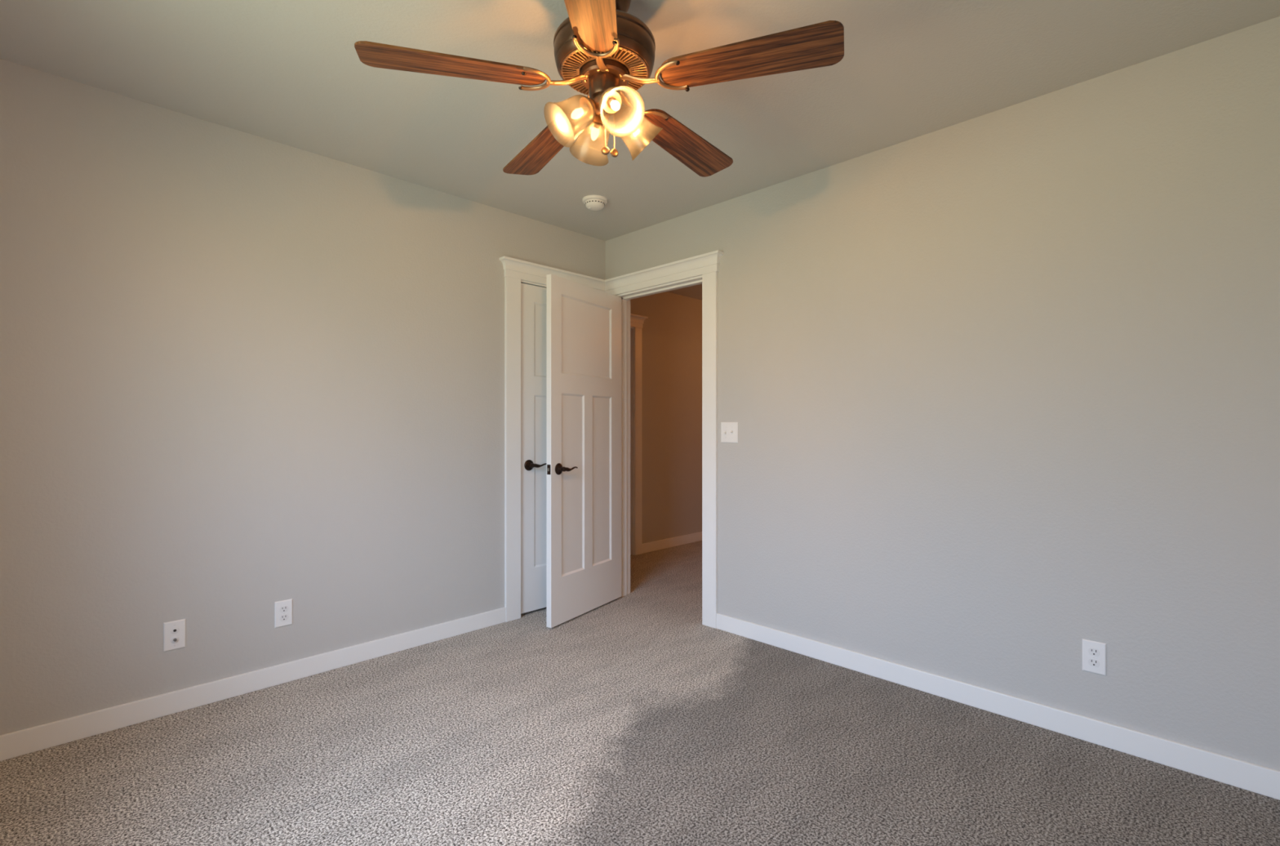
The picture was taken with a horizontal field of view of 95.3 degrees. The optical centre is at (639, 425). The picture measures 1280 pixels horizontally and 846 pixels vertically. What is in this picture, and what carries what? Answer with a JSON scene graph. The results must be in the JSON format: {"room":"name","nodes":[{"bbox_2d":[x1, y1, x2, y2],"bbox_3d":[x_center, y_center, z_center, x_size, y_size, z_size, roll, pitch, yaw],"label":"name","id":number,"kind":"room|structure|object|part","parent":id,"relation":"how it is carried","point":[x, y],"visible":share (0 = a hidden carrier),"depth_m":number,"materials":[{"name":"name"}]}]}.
{"room":"empty bedroom","nodes":[
{"label":"empty bedroom","id":0,"kind":"room"},
{"bbox_2d":[0,58,605,734],"bbox_3d":[-1.413,-0.058,2.932,0.115,2.440,3.220,0,0,45],"label":"wall","id":1,"kind":"structure","parent":0,"point":[242,373],"depth_m":2.49,"materials":[{"name":"grey paint"}]},
{"bbox_2d":[163,618,185,651],"bbox_3d":[-1.884,0.850,2.362,0.019,0.116,0.070,0,0,45],"label":"cable jack plate","id":2,"kind":"object","parent":1,"relation":"attached to","point":[174,632],"visible":1,"depth_m":2.36,"materials":[{"name":"white plastic"}]},
{"bbox_2d":[0,606,506,760],"bbox_3d":[-1.610,1.119,2.643,0.014,0.087,2.302,0,0,45],"label":"baseboard","id":3,"kind":"structure","parent":1,"relation":"attached to","point":[24,741],"depth_m":2.47,"materials":[{"name":"white wood"}]},
{"bbox_2d":[275,598,292,627],"bbox_3d":[-1.614,0.850,2.643,0.008,0.116,0.070,0,0,45],"label":"power outlet","id":4,"kind":"object","parent":1,"relation":"attached to","point":[283,608],"visible":1,"depth_m":2.64,"materials":[{"name":"white plastic"}]},
{"bbox_2d":[280,613,288,621],"bbox_3d":[-1.614,0.869,2.643,0.007,0.027,0.034,0,0,45],"label":"receptacle","id":5,"kind":"object","parent":4,"relation":"attached to","point":[283,617],"depth_m":2.64,"materials":[{"name":"grey plastic"}]},
{"bbox_2d":[280,605,288,612],"bbox_3d":[-1.614,0.830,2.643,0.007,0.027,0.034,0,0,45],"label":"receptacle","id":6,"kind":"object","parent":4,"relation":"attached to","point":[282,608],"depth_m":2.64,"materials":[{"name":"grey plastic"}]},
{"bbox_2d":[520,283,546,613],"bbox_3d":[-0.505,0.138,3.757,0.091,2.014,0.608,0,0,45],"label":"door","id":7,"kind":"structure","parent":1,"relation":"in","point":[533,298],"depth_m":3.61,"materials":[{"name":"white wood"}]},
{"bbox_3d":[-0.674,0.242,3.580,0.030,0.067,0.067,0,0,45],"label":"handle","id":8,"kind":"part","parent":7,"relation":"part of","materials":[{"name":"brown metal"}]},
{"bbox_3d":[-0.618,0.243,3.599,0.029,0.030,0.133,0,0,45],"label":"lever","id":9,"kind":"part","parent":7,"relation":"part of","materials":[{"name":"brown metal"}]},
{"bbox_2d":[0,540,1279,845],"bbox_3d":[0.773,1.222,3.282,4.700,0.120,6.845,0,0,45],"label":"floor","id":10,"kind":"structure","parent":0,"point":[630,719],"depth_m":2.02,"materials":[{"name":"carpet"}]},
{"bbox_2d":[0,0,1279,300],"bbox_3d":[0.773,-1.337,3.282,4.700,0.120,6.845,0,0,45],"label":"ceiling","id":11,"kind":"structure","parent":0,"point":[291,73],"depth_m":2.11,"materials":[{"name":"grey paint"}]},
{"bbox_2d":[582,195,607,210],"bbox_3d":[-0.255,-1.251,3.300,0.140,0.052,0.140,0,0,45],"label":"smoke detector","id":12,"kind":"object","parent":11,"relation":"attached to","point":[593,202],"visible":1,"depth_m":3.26,"materials":[{"name":"white plastic"}]},
{"bbox_2d":[354,0,844,177],"bbox_3d":[-0.094,-1.028,1.746,1.280,0.500,1.264,0,0,45],"label":"ceiling fan","id":13,"kind":"object","parent":11,"relation":"hanging from","point":[604,52],"visible":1,"depth_m":1.63,"materials":[{"name":"brown wood"}]},
{"bbox_3d":[-0.505,-0.983,1.596,0.491,0.006,0.143,-1,10,-16],"label":"blade","id":14,"kind":"part","parent":13,"relation":"part of","materials":[{"name":"brown wood"}]},
{"bbox_3d":[-0.336,-0.983,2.057,0.143,0.006,0.491,-11,5,-34],"label":"blade","id":15,"kind":"part","parent":13,"relation":"part of","materials":[{"name":"brown wood"}]},
{"bbox_3d":[-0.208,-0.875,1.673,0.126,0.144,0.146,0,0,45],"label":"lamp shade","id":16,"kind":"part","parent":13,"relation":"part of","materials":[{"name":"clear glass"}]},
{"bbox_3d":[-0.141,-0.875,1.815,0.146,0.144,0.126,0,0,45],"label":"lamp shade","id":17,"kind":"part","parent":13,"relation":"part of","materials":[{"name":"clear glass"}]},
{"bbox_3d":[-0.119,-0.983,1.294,0.143,0.006,0.491,9,2,2],"label":"blade","id":18,"kind":"part","parent":13,"relation":"part of","materials":[{"name":"brown wood"}]},
{"bbox_2d":[560,45,648,95],"bbox_3d":[-0.103,-1.037,1.711,0.255,0.014,0.255,0,0,45],"label":"vent grille","id":19,"kind":"object","parent":13,"relation":"attached to","point":[633,60],"depth_m":1.65,"materials":[{"name":"brown metal"}]},
{"bbox_2d":[608,98,620,111],"bbox_3d":[-0.072,-0.904,1.641,0.051,0.048,0.032,0,0,45],"label":"bulb","id":20,"kind":"object","parent":13,"relation":"attached to","point":[614,104],"depth_m":1.63,"materials":[{"name":"white glass"}]},
{"bbox_3d":[-0.066,-0.875,1.607,0.146,0.144,0.126,0,0,45],"label":"lamp shade","id":21,"kind":"part","parent":13,"relation":"part of","materials":[{"name":"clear glass"}]},
{"bbox_3d":[0.001,-0.875,1.748,0.126,0.144,0.146,0,0,45],"label":"lamp shade","id":22,"kind":"part","parent":13,"relation":"part of","materials":[{"name":"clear glass"}]},
{"bbox_3d":[0.154,-0.983,2.039,0.143,0.006,0.491,-12,-8,37],"label":"blade","id":23,"kind":"part","parent":13,"relation":"part of","materials":[{"name":"brown wood"}]},
{"bbox_3d":[0.288,-0.983,1.567,0.491,0.006,0.143,1,-9,20],"label":"blade","id":24,"kind":"part","parent":13,"relation":"part of","materials":[{"name":"brown wood"}]},
{"bbox_2d":[630,291,702,543],"bbox_3d":[-0.209,-0.058,5.202,0.155,2.440,5.100,0,0,45],"label":"wall","id":25,"kind":"structure","parent":0,"point":[672,331],"depth_m":5.62,"materials":[{"name":"brown paint"}]},
{"bbox_2d":[630,313,648,555],"bbox_3d":[-0.346,0.086,4.997,0.170,2.152,1.022,0,0,45],"label":"door frame","id":26,"kind":"structure","parent":25,"relation":"attached to","point":[637,322],"depth_m":5.25,"materials":[{"name":"white"}]},
{"bbox_3d":[-0.318,-0.920,4.968,0.021,0.071,0.955,0,0,45],"label":"head casing","id":27,"kind":"part","parent":26,"relation":"part of","materials":[{"name":"white"}]},
{"bbox_3d":[-0.306,-0.958,4.956,0.054,0.064,1.022,0,0,45],"label":"crown molding","id":28,"kind":"part","parent":26,"relation":"part of","materials":[{"name":"white"}]},
{"bbox_2d":[641,531,702,553],"bbox_3d":[0.828,1.119,6.130,0.014,0.087,2.322,0,0,45],"label":"baseboard","id":29,"kind":"structure","parent":25,"relation":"attached to","point":[689,538],"depth_m":5.58,"materials":[{"name":"white"}]},
{"bbox_2d":[605,16,1279,770],"bbox_3d":[0.814,-0.058,3.073,4.297,2.440,0.115,0,0,45],"label":"wall","id":30,"kind":"structure","parent":0,"point":[1001,388],"depth_m":2.27,"materials":[{"name":"grey paint"}]},
{"bbox_2d":[546,274,621,627],"bbox_3d":[-0.333,0.143,3.627,0.148,2.012,0.733,0,0,32],"label":"door","id":31,"kind":"structure","parent":30,"relation":"in","point":[584,322],"depth_m":3.55,"materials":[{"name":"white wood"}]},
{"bbox_3d":[-0.520,0.249,3.325,0.025,0.057,0.002,0,0,32],"label":"latch plate","id":32,"kind":"part","parent":31,"relation":"part of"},
{"bbox_3d":[-0.457,0.249,3.364,0.030,0.067,0.067,0,0,32],"label":"handle","id":33,"kind":"part","parent":31,"relation":"part of","materials":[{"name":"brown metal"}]},
{"bbox_3d":[-0.408,0.250,3.394,0.029,0.030,0.133,0,0,32],"label":"lever","id":34,"kind":"part","parent":31,"relation":"part of","materials":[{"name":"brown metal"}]},
{"bbox_2d":[499,249,724,628],"bbox_3d":[-0.170,0.086,3.470,1.126,2.152,0.972,0,0,45],"label":"door frame","id":35,"kind":"structure","parent":30,"relation":"attached to","point":[703,268],"depth_m":3.48,"materials":[{"name":"white wood"}]},
{"bbox_3d":[-0.516,-0.958,3.718,0.054,0.064,0.840,0,0,45],"label":"crown molding","id":36,"kind":"part","parent":35,"relation":"part of","materials":[{"name":"white wood"}]},
{"bbox_3d":[-0.516,-0.920,3.742,0.021,0.071,0.806,0,0,45],"label":"head casing","id":37,"kind":"part","parent":35,"relation":"part of","materials":[{"name":"white wood"}]},
{"bbox_3d":[0.199,0.093,3.776,0.946,2.138,0.018,0,0,45],"label":"hall casing","id":38,"kind":"part","parent":35,"relation":"part of","materials":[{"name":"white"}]},
{"bbox_3d":[0.100,-0.920,3.684,0.977,0.071,0.021,0,0,45],"label":"head casing","id":39,"kind":"part","parent":35,"relation":"part of","materials":[{"name":"white wood"}]},
{"bbox_3d":[0.100,-0.958,3.661,1.010,0.064,0.054,0,0,45],"label":"crown molding","id":40,"kind":"part","parent":35,"relation":"part of","materials":[{"name":"white wood"}]},
{"bbox_2d":[720,422,737,442],"bbox_3d":[0.499,0.037,3.289,0.116,0.116,0.020,0,0,45],"label":"light switch","id":41,"kind":"object","parent":30,"relation":"attached to","point":[729,430],"visible":1,"depth_m":3.29,"materials":[{"name":"white plastic"}]},
{"bbox_2d":[716,613,1279,799],"bbox_3d":[1.328,1.119,2.473,2.493,0.087,0.014,0,0,45],"label":"baseboard","id":42,"kind":"structure","parent":30,"relation":"attached to","point":[1262,780],"depth_m":2.25,"materials":[{"name":"white wood"}]},
{"bbox_2d":[1082,638,1106,675],"bbox_3d":[1.667,0.850,2.141,0.070,0.116,0.008,0,0,45],"label":"power outlet","id":43,"kind":"object","parent":30,"relation":"attached to","point":[1094,653],"visible":1,"depth_m":2.14,"materials":[{"name":"white plastic"}]},
{"bbox_2d":[1088,657,1099,666],"bbox_3d":[1.667,0.869,2.141,0.034,0.027,0.007,0,0,45],"label":"receptacle","id":44,"kind":"object","parent":43,"relation":"attached to","point":[1092,662],"depth_m":2.14,"materials":[{"name":"white plastic"}]},
{"bbox_2d":[1088,647,1099,656],"bbox_3d":[1.667,0.830,2.141,0.034,0.027,0.007,0,0,45],"label":"receptacle","id":45,"kind":"object","parent":43,"relation":"attached to","point":[1092,651],"depth_m":2.14,"materials":[{"name":"white plastic"}]}
]}

